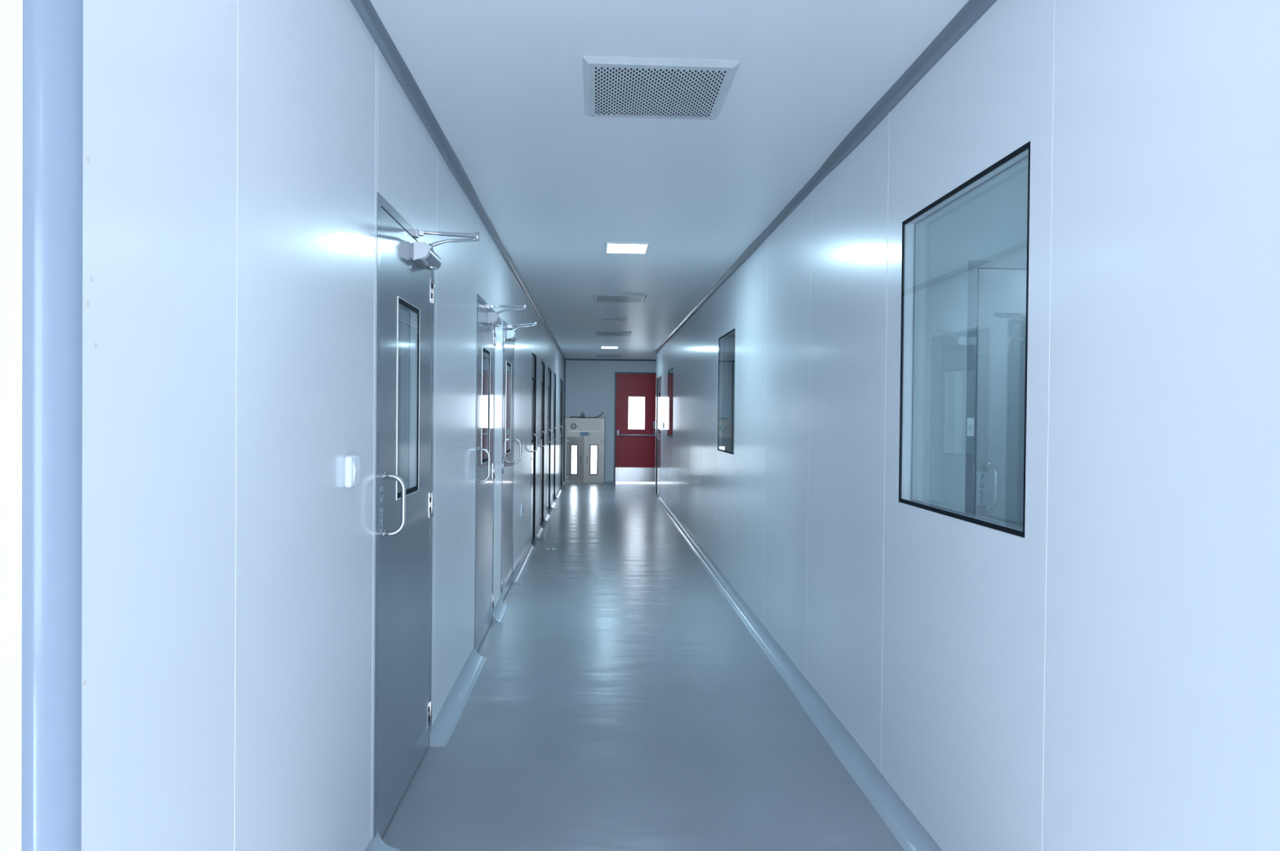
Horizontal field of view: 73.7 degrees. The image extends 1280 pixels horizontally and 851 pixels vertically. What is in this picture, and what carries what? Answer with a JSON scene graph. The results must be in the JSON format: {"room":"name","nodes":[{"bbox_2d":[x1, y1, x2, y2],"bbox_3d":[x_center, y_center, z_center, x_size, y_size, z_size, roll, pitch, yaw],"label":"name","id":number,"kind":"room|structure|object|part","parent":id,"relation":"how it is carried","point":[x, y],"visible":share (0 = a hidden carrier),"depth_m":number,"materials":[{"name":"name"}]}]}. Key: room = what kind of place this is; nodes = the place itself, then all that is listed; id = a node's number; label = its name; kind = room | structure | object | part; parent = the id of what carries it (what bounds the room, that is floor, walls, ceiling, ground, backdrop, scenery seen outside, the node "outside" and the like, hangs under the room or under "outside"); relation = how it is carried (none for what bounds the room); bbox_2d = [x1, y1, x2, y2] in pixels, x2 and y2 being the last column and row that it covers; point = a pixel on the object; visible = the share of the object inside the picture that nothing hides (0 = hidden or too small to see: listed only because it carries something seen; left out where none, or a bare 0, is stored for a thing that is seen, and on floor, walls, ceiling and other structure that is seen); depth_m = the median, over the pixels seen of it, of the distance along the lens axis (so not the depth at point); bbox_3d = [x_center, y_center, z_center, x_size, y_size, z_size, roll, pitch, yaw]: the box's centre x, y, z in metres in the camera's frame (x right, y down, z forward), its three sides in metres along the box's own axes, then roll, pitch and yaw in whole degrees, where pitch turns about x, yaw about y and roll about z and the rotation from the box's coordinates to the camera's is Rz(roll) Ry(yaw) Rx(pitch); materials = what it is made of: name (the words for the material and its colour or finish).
{"room":"clean room","nodes":[
{"label":"clean room","id":0,"kind":"room"},
{"bbox_2d":[0,0,22,850],"bbox_3d":[-1.827,0.082,1.073,2.061,2.578,0.050,1,1,-3],"label":"wall","id":1,"kind":"structure","parent":0,"point":[11,11],"depth_m":1.10,"materials":[{"name":"white paint"}]},
{"bbox_2d":[81,0,564,850],"bbox_3d":[-1.194,-0.006,9.454,0.051,2.578,16.636,1,1,-3],"label":"wall","id":2,"kind":"structure","parent":0,"point":[240,153],"depth_m":1.71,"materials":[{"name":"white paint"}]},
{"bbox_2d":[22,0,83,850],"bbox_3d":[-0.773,0.091,1.124,0.047,2.578,0.047,1,1,-3],"label":"trim","id":3,"kind":"structure","parent":2,"relation":"attached to","point":[53,29],"depth_m":1.11,"materials":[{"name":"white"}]},
{"bbox_2d":[83,156,97,685],"bbox_3d":[-0.751,-0.005,1.168,0.001,0.718,0.031,1,1,-3],"label":"stain","id":4,"kind":"structure","parent":2,"relation":"attached to","point":[87,303],"depth_m":1.16,"materials":[{"name":"beige"}]},
{"bbox_2d":[344,454,360,488],"bbox_3d":[-0.800,0.127,2.381,0.028,0.088,0.088,1,1,-3],"label":"wall switch","id":5,"kind":"object","parent":2,"relation":"attached to","point":[352,463],"visible":1,"depth_m":2.34,"materials":[{"name":"white plastic"}]},
{"bbox_2d":[364,827,399,850],"bbox_3d":[-0.767,1.334,1.954,0.073,0.073,1.581,1,1,-3],"label":"baseboard","id":6,"kind":"structure","parent":2,"relation":"attached to","point":[376,844],"depth_m":2.71,"materials":[{"name":"grey plastic"}]},
{"bbox_2d":[373,191,479,839],"bbox_3d":[-0.765,0.303,3.145,0.278,2.110,0.928,1,1,-3],"label":"door","id":7,"kind":"structure","parent":2,"relation":"in","point":[406,264],"depth_m":3.06,"materials":[{"name":"grey paint"}]},
{"bbox_3d":[-0.800,0.259,2.783,0.072,0.214,0.025,1,1,-3],"label":"pull handle","id":8,"kind":"part","parent":7,"relation":"part of","materials":[{"name":"silver metal"}]},
{"bbox_3d":[-0.878,0.310,3.140,0.052,2.093,0.928,1,1,-3],"label":"frame","id":9,"kind":"part","parent":7,"relation":"part of","materials":[{"name":"grey paint"}]},
{"bbox_3d":[-0.850,-0.097,3.136,0.003,0.707,0.366,1,1,-3],"label":"vision panel","id":10,"kind":"part","parent":7,"relation":"part of","materials":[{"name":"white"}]},
{"bbox_3d":[-0.726,-0.737,3.275,0.234,0.033,0.019,0,1,-33],"label":"arm","id":11,"kind":"part","parent":7,"relation":"part of","materials":[{"name":"silver metal"}]},
{"bbox_3d":[-0.726,-0.703,3.303,0.190,0.059,0.024,0,1,-16],"label":"arm","id":12,"kind":"part","parent":7,"relation":"part of","materials":[{"name":"silver metal"}]},
{"bbox_2d":[350,0,565,359],"bbox_3d":[-1.135,-1.273,9.433,0.044,0.044,16.616,1,1,-3],"label":"trim","id":13,"kind":"structure","parent":2,"relation":"attached to","point":[365,9],"depth_m":3.39,"materials":[{"name":"grey metal"}]},
{"bbox_2d":[429,647,486,746],"bbox_3d":[-0.883,1.308,4.254,0.072,0.072,1.335,1,1,-3],"label":"baseboard","id":14,"kind":"structure","parent":2,"relation":"attached to","point":[451,712],"depth_m":4.09,"materials":[{"name":"grey plastic"}]},
{"bbox_2d":[474,293,525,651],"bbox_3d":[-0.875,0.277,5.324,0.278,2.110,0.885,1,1,-3],"label":"door","id":15,"kind":"structure","parent":2,"relation":"in","point":[487,319],"depth_m":5.28,"materials":[{"name":"grey paint"}]},
{"bbox_3d":[-0.910,0.233,4.983,0.072,0.214,0.025,1,1,-3],"label":"pull handle","id":16,"kind":"part","parent":15,"relation":"part of","materials":[{"name":"silver metal"}]},
{"bbox_3d":[-0.988,0.285,5.318,0.052,2.093,0.885,1,1,-3],"label":"frame","id":17,"kind":"part","parent":15,"relation":"part of","materials":[{"name":"grey paint"}]},
{"bbox_3d":[-0.965,-0.122,5.315,0.004,0.693,0.352,1,1,-3],"label":"glass pane","id":18,"kind":"part","parent":15,"relation":"part of","materials":[{"name":"clear glass"}]},
{"bbox_3d":[-0.959,-0.122,5.315,0.003,0.707,0.366,1,1,-3],"label":"vision panel","id":19,"kind":"part","parent":15,"relation":"part of","materials":[{"name":"white"}]},
{"bbox_3d":[-0.834,-0.762,5.432,0.234,0.033,0.019,0,1,-33],"label":"arm","id":20,"kind":"part","parent":15,"relation":"part of","materials":[{"name":"silver metal"}]},
{"bbox_3d":[-0.834,-0.729,5.460,0.190,0.059,0.024,0,1,-16],"label":"arm","id":21,"kind":"part","parent":15,"relation":"part of","materials":[{"name":"silver metal"}]},
{"bbox_2d":[492,597,510,622],"bbox_3d":[-0.970,1.287,6.005,0.073,0.073,0.522,1,1,-3],"label":"baseboard","id":22,"kind":"structure","parent":2,"relation":"attached to","point":[501,609],"depth_m":5.96,"materials":[{"name":"grey plastic"}]},
{"bbox_2d":[500,320,537,600],"bbox_3d":[-0.943,0.261,6.676,0.278,2.110,0.898,1,1,-3],"label":"door","id":23,"kind":"structure","parent":2,"relation":"in","point":[509,337],"depth_m":6.62,"materials":[{"name":"grey paint"}]},
{"bbox_3d":[-1.056,0.269,6.670,0.052,2.093,0.898,1,1,-3],"label":"frame","id":24,"kind":"part","parent":23,"relation":"part of","materials":[{"name":"grey paint"}]},
{"bbox_3d":[-1.027,-0.138,6.667,0.003,0.707,0.366,1,1,-3],"label":"vision panel","id":25,"kind":"part","parent":23,"relation":"part of","materials":[{"name":"white"}]},
{"bbox_3d":[-1.033,-0.138,6.666,0.004,0.693,0.352,1,1,-3],"label":"glass pane","id":26,"kind":"part","parent":23,"relation":"part of","materials":[{"name":"clear glass"}]},
{"bbox_3d":[-1.012,0.209,7.017,0.072,0.214,0.025,1,1,-3],"label":"pull handle","id":27,"kind":"part","parent":23,"relation":"part of","materials":[{"name":"silver metal"}]},
{"bbox_3d":[-0.887,-0.741,6.514,0.190,0.059,0.024,1,1,10],"label":"arm","id":28,"kind":"part","parent":23,"relation":"part of","materials":[{"name":"silver metal"}]},
{"bbox_3d":[-0.890,-0.775,6.541,0.234,0.033,0.019,1,1,28],"label":"arm","id":29,"kind":"part","parent":23,"relation":"part of","materials":[{"name":"silver metal"}]},
{"bbox_2d":[520,503,523,517],"bbox_3d":[-1.090,0.782,7.880,0.014,0.115,0.110,1,1,-3],"label":"wall socket","id":30,"kind":"object","parent":2,"relation":"attached to","point":[522,504],"visible":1,"depth_m":7.83,"materials":[{"name":"white plastic"}]},
{"bbox_2d":[512,541,536,582],"bbox_3d":[-1.075,1.264,8.066,0.072,0.072,1.930,1,1,-3],"label":"baseboard","id":31,"kind":"structure","parent":2,"relation":"attached to","point":[523,564],"depth_m":7.87,"materials":[{"name":"grey plastic"}]},
{"bbox_2d":[530,349,537,543],"bbox_3d":[-1.164,0.238,9.334,0.116,2.093,0.695,1,1,-3],"label":"door","id":32,"kind":"structure","parent":2,"relation":"in","point":[534,437],"depth_m":9.47,"materials":[{"name":"grey paint"}]},
{"bbox_3d":[-1.179,-0.169,9.329,0.004,0.693,0.252,1,1,-3],"label":"glass pane","id":33,"kind":"part","parent":32,"relation":"part of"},
{"bbox_3d":[-1.174,-0.169,9.329,0.002,0.707,0.266,1,1,-3],"label":"vision panel","id":34,"kind":"part","parent":32,"relation":"part of","materials":[{"name":"glass"}]},
{"bbox_3d":[-1.129,0.185,9.092,0.072,0.214,0.025,1,1,-3],"label":"pull handle","id":35,"kind":"part","parent":32,"relation":"part of","materials":[{"name":"silver metal"}]},
{"bbox_2d":[535,524,545,538],"bbox_3d":[-1.177,1.240,10.096,0.072,0.072,0.805,1,1,-3],"label":"baseboard","id":36,"kind":"structure","parent":2,"relation":"attached to","point":[540,531],"depth_m":10.04,"materials":[{"name":"grey plastic"}]},
{"bbox_2d":[539,359,546,524],"bbox_3d":[-1.239,0.220,10.840,0.116,2.093,0.770,1,1,-3],"label":"door","id":37,"kind":"structure","parent":2,"relation":"in","point":[543,437],"depth_m":11.00,"materials":[{"name":"grey paint"}]},
{"bbox_3d":[-1.255,-0.187,10.834,0.004,0.693,0.352,1,1,-3],"label":"glass pane","id":38,"kind":"part","parent":37,"relation":"part of","materials":[{"name":"clear glass"}]},
{"bbox_3d":[-1.203,0.168,10.560,0.072,0.214,0.025,1,1,-3],"label":"pull handle","id":39,"kind":"part","parent":37,"relation":"part of","materials":[{"name":"silver metal"}]},
{"bbox_2d":[543,511,551,521],"bbox_3d":[-1.250,1.223,11.567,0.072,0.072,0.660,1,1,-3],"label":"baseboard","id":40,"kind":"structure","parent":2,"relation":"attached to","point":[547,517],"depth_m":11.50,"materials":[{"name":"grey plastic"}]},
{"bbox_2d":[546,365,551,511],"bbox_3d":[-1.314,0.203,12.323,0.116,2.093,0.940,1,1,-3],"label":"door","id":41,"kind":"structure","parent":2,"relation":"in","point":[548,397],"depth_m":12.49,"materials":[{"name":"grey paint"}]},
{"bbox_3d":[-1.329,-0.204,12.317,0.004,0.693,0.352,1,1,-3],"label":"glass pane","id":42,"kind":"part","parent":41,"relation":"part of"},
{"bbox_3d":[-1.273,0.152,11.958,0.072,0.214,0.025,1,1,-3],"label":"pull handle","id":43,"kind":"part","parent":41,"relation":"part of","materials":[{"name":"silver metal"}]},
{"bbox_2d":[550,499,556,508],"bbox_3d":[-1.331,1.204,13.175,0.073,0.073,0.740,1,1,-3],"label":"baseboard","id":44,"kind":"structure","parent":2,"relation":"attached to","point":[553,505],"depth_m":13.10,"materials":[{"name":"grey plastic"}]},
{"bbox_2d":[552,371,557,500],"bbox_3d":[-1.393,0.185,13.906,0.116,2.093,0.810,1,1,-3],"label":"door","id":45,"kind":"structure","parent":2,"relation":"in","point":[555,431],"depth_m":14.11,"materials":[{"name":"grey paint"}]},
{"bbox_3d":[-1.409,-0.223,13.900,0.004,0.693,0.352,1,1,-3],"label":"glass pane","id":46,"kind":"part","parent":45,"relation":"part of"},
{"bbox_3d":[-1.419,0.184,13.904,0.052,2.093,0.810,1,1,-3],"label":"frame","id":47,"kind":"part","parent":45,"relation":"part of","materials":[{"name":"grey paint"}]},
{"bbox_3d":[-1.356,0.132,13.605,0.072,0.214,0.025,1,1,-3],"label":"pull handle","id":48,"kind":"part","parent":45,"relation":"part of","materials":[{"name":"silver metal"}]},
{"bbox_2d":[555,488,562,498],"bbox_3d":[-1.427,1.182,15.072,0.073,0.073,1.500,1,1,-3],"label":"baseboard","id":49,"kind":"structure","parent":2,"relation":"attached to","point":[558,493],"depth_m":14.95,"materials":[{"name":"grey plastic"}]},
{"bbox_2d":[559,377,563,488],"bbox_3d":[-1.519,0.155,16.402,0.116,2.093,1.250,1,1,-3],"label":"door","id":50,"kind":"structure","parent":2,"relation":"in","point":[561,428],"depth_m":16.65,"materials":[{"name":"grey paint"}]},
{"bbox_3d":[-1.535,-0.252,16.397,0.004,0.693,0.352,1,1,-3],"label":"glass pane","id":51,"kind":"part","parent":50,"relation":"part of","materials":[{"name":"clear glass"}]},
{"bbox_3d":[-1.545,0.155,16.401,0.052,2.093,1.250,1,1,-3],"label":"frame","id":52,"kind":"part","parent":50,"relation":"part of","materials":[{"name":"grey paint"}]},
{"bbox_2d":[397,355,403,483],"bbox_3d":[-4.500,-0.036,9.328,0.050,2.578,16.716,1,1,-3],"label":"wall","id":53,"kind":"structure","parent":0,"point":[400,357],"depth_m":17.35,"materials":[{"name":"white paint"}]},
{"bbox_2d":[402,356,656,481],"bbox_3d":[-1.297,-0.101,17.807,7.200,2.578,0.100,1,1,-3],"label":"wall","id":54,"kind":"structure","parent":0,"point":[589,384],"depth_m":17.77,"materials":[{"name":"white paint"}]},
{"bbox_2d":[563,359,565,481],"bbox_3d":[-1.570,-0.102,17.729,0.030,2.578,0.030,1,1,-3],"label":"trim","id":55,"kind":"structure","parent":54,"relation":"attached to","point":[564,359],"depth_m":17.73,"materials":[{"name":"grey metal"}]},
{"bbox_2d":[604,480,613,483],"bbox_3d":[-0.638,1.160,17.770,0.180,0.070,0.070,1,1,-3],"label":"baseboard","id":56,"kind":"structure","parent":54,"relation":"attached to","point":[606,481],"depth_m":17.79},
{"bbox_2d":[564,358,656,361],"bbox_3d":[0.370,-1.357,17.809,3.892,0.034,0.034,1,1,-3],"label":"trim","id":57,"kind":"structure","parent":54,"relation":"attached to","point":[566,359],"depth_m":17.75,"materials":[{"name":"grey metal"}]},
{"bbox_2d":[613,372,656,483],"bbox_3d":[-0.074,0.044,17.843,0.935,2.312,0.154,1,1,-3],"label":"door","id":58,"kind":"structure","parent":54,"relation":"in","point":[634,450],"depth_m":17.83,"materials":[{"name":"red paint"}]},
{"bbox_3d":[-0.083,1.029,17.843,0.859,0.301,0.002,1,1,-3],"label":"kick plate","id":59,"kind":"part","parent":58,"relation":"part of","materials":[{"name":"silver metal"}]},
{"bbox_3d":[-0.072,-0.261,17.828,0.360,0.696,0.005,1,1,-3],"label":"vision panel","id":60,"kind":"part","parent":58,"relation":"part of","materials":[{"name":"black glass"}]},
{"bbox_2d":[381,481,904,850],"bbox_3d":[-0.786,1.335,7.411,7.400,0.050,20.950,1,1,-3],"label":"floor","id":61,"kind":"structure","parent":0,"point":[620,700],"depth_m":3.83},
{"bbox_2d":[544,547,556,551],"bbox_3d":[-0.931,1.289,8.900,0.107,0.006,0.121,1,1,38],"label":"floor plate","id":62,"kind":"object","parent":61,"relation":"on","point":[548,548],"visible":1,"depth_m":8.90,"materials":[{"name":"silver metal"}]},
{"bbox_2d":[564,413,605,483],"bbox_3d":[-1.159,0.460,17.957,0.845,1.457,0.547,1,1,-3],"label":"cabinet","id":63,"kind":"object","parent":61,"relation":"on","point":[582,433],"visible":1,"depth_m":17.74,"materials":[{"name":"silver metal"}]},
{"bbox_3d":[-1.348,0.700,17.737,0.358,0.933,0.022,1,1,2],"label":"cabinet door","id":64,"kind":"part","parent":63,"relation":"part of","materials":[{"name":"silver metal"}]},
{"bbox_3d":[-1.155,0.178,17.742,0.182,0.068,0.004,1,1,-3],"label":"name plate","id":65,"kind":"part","parent":63,"relation":"part of","materials":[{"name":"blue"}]},
{"bbox_3d":[-1.146,0.008,17.742,0.747,0.230,0.008,1,1,-3],"label":"control panel","id":66,"kind":"part","parent":63,"relation":"part of","materials":[{"name":"silver metal"}]},
{"bbox_2d":[569,411,603,417],"bbox_3d":[-1.105,-0.229,17.725,0.698,0.149,0.053,1,1,-3],"label":"power cord","id":67,"kind":"object","parent":63,"relation":"on","point":[602,411],"visible":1,"depth_m":17.73,"materials":[{"name":"black rubber"}]},
{"bbox_3d":[-0.972,0.704,17.770,0.385,0.933,0.022,1,1,-3],"label":"cabinet door","id":68,"kind":"part","parent":63,"relation":"part of","materials":[{"name":"silver metal"}]},
{"bbox_2d":[369,0,968,359],"bbox_3d":[-0.761,-1.293,7.381,7.400,0.050,20.950,1,1,-3],"label":"ceiling","id":69,"kind":"structure","parent":0,"point":[502,81],"depth_m":3.47,"materials":[{"name":"white paint"}]},
{"bbox_2d":[595,354,622,357],"bbox_3d":[-0.617,-1.362,16.715,0.524,0.019,0.540,1,1,-3],"label":"ceiling vent","id":70,"kind":"object","parent":69,"relation":"in","point":[596,355],"visible":1,"depth_m":16.65,"materials":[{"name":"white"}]},
{"bbox_3d":[-0.617,-1.355,16.715,0.444,0.001,0.460,1,1,-3],"label":"perforated plate","id":71,"kind":"part","parent":70,"relation":"part of","materials":[{"name":"white metal"}]},
{"bbox_2d":[600,346,618,348],"bbox_3d":[-0.521,-1.342,14.648,0.310,0.010,0.356,1,1,-3],"label":"recessed light","id":72,"kind":"object","parent":69,"relation":"in","point":[602,347],"visible":1,"depth_m":14.58,"materials":[{"name":"white plastic"}]},
{"bbox_2d":[601,346,617,348],"bbox_3d":[-0.521,-1.340,14.648,0.270,0.001,0.312,1,1,-3],"label":"diffuser","id":73,"kind":"object","parent":72,"relation":"attached to","point":[602,347],"depth_m":14.60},
{"bbox_2d":[594,331,631,336],"bbox_3d":[-0.389,-1.309,12.191,0.524,0.019,0.540,1,1,-3],"label":"ceiling vent","id":74,"kind":"object","parent":69,"relation":"in","point":[596,333],"visible":1,"depth_m":12.14,"materials":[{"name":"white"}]},
{"bbox_3d":[-0.389,-1.302,12.191,0.444,0.001,0.460,1,1,-3],"label":"perforated plate","id":75,"kind":"part","parent":74,"relation":"part of","materials":[{"name":"white metal"}]},
{"bbox_2d":[601,316,627,320],"bbox_3d":[-0.306,-1.292,10.343,0.310,0.010,0.356,1,1,-3],"label":"recessed light","id":76,"kind":"object","parent":69,"relation":"in","point":[603,318],"visible":1,"depth_m":10.29,"materials":[{"name":"white"}]},
{"bbox_2d":[593,293,647,303],"bbox_3d":[-0.204,-1.266,8.516,0.524,0.019,0.540,1,1,-3],"label":"ceiling vent","id":77,"kind":"object","parent":69,"relation":"in","point":[597,298],"visible":1,"depth_m":8.46,"materials":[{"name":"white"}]},
{"bbox_3d":[-0.205,-1.259,8.516,0.444,0.001,0.460,1,1,-3],"label":"perforated plate","id":78,"kind":"part","parent":77,"relation":"part of","materials":[{"name":"white metal"}]},
{"bbox_2d":[604,241,650,253],"bbox_3d":[-0.092,-1.241,5.964,0.310,0.010,0.356,1,1,-3],"label":"recessed light","id":79,"kind":"object","parent":69,"relation":"in","point":[610,246],"visible":1,"depth_m":5.94,"materials":[{"name":"white plastic"}]},
{"bbox_2d":[607,244,647,253],"bbox_3d":[-0.092,-1.239,5.964,0.270,0.001,0.312,1,1,-3],"label":"diffuser","id":80,"kind":"object","parent":79,"relation":"attached to","point":[624,248],"depth_m":5.97,"materials":[{"name":"white plastic"}]},
{"bbox_2d":[582,56,741,119],"bbox_3d":[0.059,-1.202,3.078,0.524,0.019,0.540,1,1,-3],"label":"ceiling vent","id":81,"kind":"object","parent":69,"relation":"in","point":[616,86],"visible":1,"depth_m":3.02,"materials":[{"name":"metal"}]},
{"bbox_3d":[0.059,-1.196,3.078,0.444,0.001,0.460,1,1,-3],"label":"perforated plate","id":82,"kind":"part","parent":81,"relation":"part of","materials":[{"name":"white metal"}]},
{"bbox_2d":[723,352,734,451],"bbox_3d":[1.375,-0.051,15.684,2.076,2.578,0.050,1,1,-3],"label":"wall","id":83,"kind":"structure","parent":0,"point":[729,357],"depth_m":15.67,"materials":[{"name":"white paint"}]},
{"bbox_2d":[654,0,1279,850],"bbox_3d":[0.779,0.047,6.373,0.051,2.578,18.650,1,1,-3],"label":"wall","id":84,"kind":"structure","parent":0,"point":[1105,677],"depth_m":1.99,"materials":[{"name":"white paint"}]},
{"bbox_2d":[655,375,661,497],"bbox_3d":[0.321,0.190,14.918,0.116,2.093,1.160,1,1,-3],"label":"door","id":85,"kind":"structure","parent":84,"relation":"in","point":[658,379],"depth_m":15.05,"materials":[{"name":"grey paint"}]},
{"bbox_3d":[0.344,-0.217,14.915,0.004,0.693,0.352,1,1,-3],"label":"glass pane","id":86,"kind":"part","parent":85,"relation":"part of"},
{"bbox_2d":[667,367,673,437],"bbox_3d":[0.470,-0.336,12.561,0.051,0.993,0.890,1,1,-3],"label":"window","id":87,"kind":"structure","parent":84,"relation":"in","point":[670,372],"depth_m":12.54,"materials":[{"name":"clear glass"}]},
{"bbox_2d":[717,328,734,454],"bbox_3d":[0.743,-0.272,7.144,0.051,0.993,0.890,1,1,-3],"label":"window","id":88,"kind":"structure","parent":84,"relation":"in","point":[722,340],"depth_m":7.58,"materials":[{"name":"black glass"}]},
{"bbox_2d":[656,496,942,850],"bbox_3d":[0.739,1.306,5.725,0.073,0.073,17.330,1,1,-3],"label":"baseboard","id":89,"kind":"structure","parent":84,"relation":"attached to","point":[908,831],"depth_m":3.77,"materials":[{"name":"grey plastic"}]},
{"bbox_2d":[654,0,996,353],"bbox_3d":[0.744,-1.220,6.357,0.045,0.045,18.650,1,1,-3],"label":"trim","id":90,"kind":"structure","parent":84,"relation":"attached to","point":[970,14],"depth_m":3.25,"materials":[{"name":"grey metal"}]},
{"bbox_2d":[898,141,1030,537],"bbox_3d":[0.972,-0.219,2.583,0.051,0.993,0.893,1,1,-3],"label":"window","id":91,"kind":"structure","parent":84,"relation":"in","point":[908,273],"depth_m":3.02,"materials":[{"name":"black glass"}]},
{"bbox_2d":[913,157,1028,513],"bbox_3d":[1.974,0.087,3.785,2.076,2.578,0.050,1,1,-3],"label":"wall","id":92,"kind":"structure","parent":0,"point":[988,222],"depth_m":3.72,"materials":[{"name":"white paint"}]},
{"bbox_2d":[964,260,1026,528],"bbox_3d":[1.873,0.329,3.747,0.900,2.093,0.122,1,1,-3],"label":"door","id":93,"kind":"structure","parent":92,"relation":"in","point":[997,306],"depth_m":3.74,"materials":[{"name":"grey paint"}]},
{"bbox_3d":[1.445,0.007,3.730,0.031,0.080,0.002,1,1,-3],"label":"strike plate","id":94,"kind":"part","parent":93,"relation":"part of","materials":[{"name":"white metal"}]},
{"bbox_3d":[1.529,0.271,3.704,0.025,0.214,0.072,1,1,-3],"label":"pull handle","id":95,"kind":"part","parent":93,"relation":"part of","materials":[{"name":"silver metal"}]},
{"label":"outside","id":96,"kind":"structure","parent":0,"visible":0},
{"bbox_2d":[571,445,620,482],"bbox_3d":[-1.982,0.979,39.164,60.000,0.048,41.600,1,1,-3],"label":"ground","id":97,"kind":"structure","parent":96,"point":[574,448],"depth_m":27.11,"materials":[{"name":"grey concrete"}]}
]}

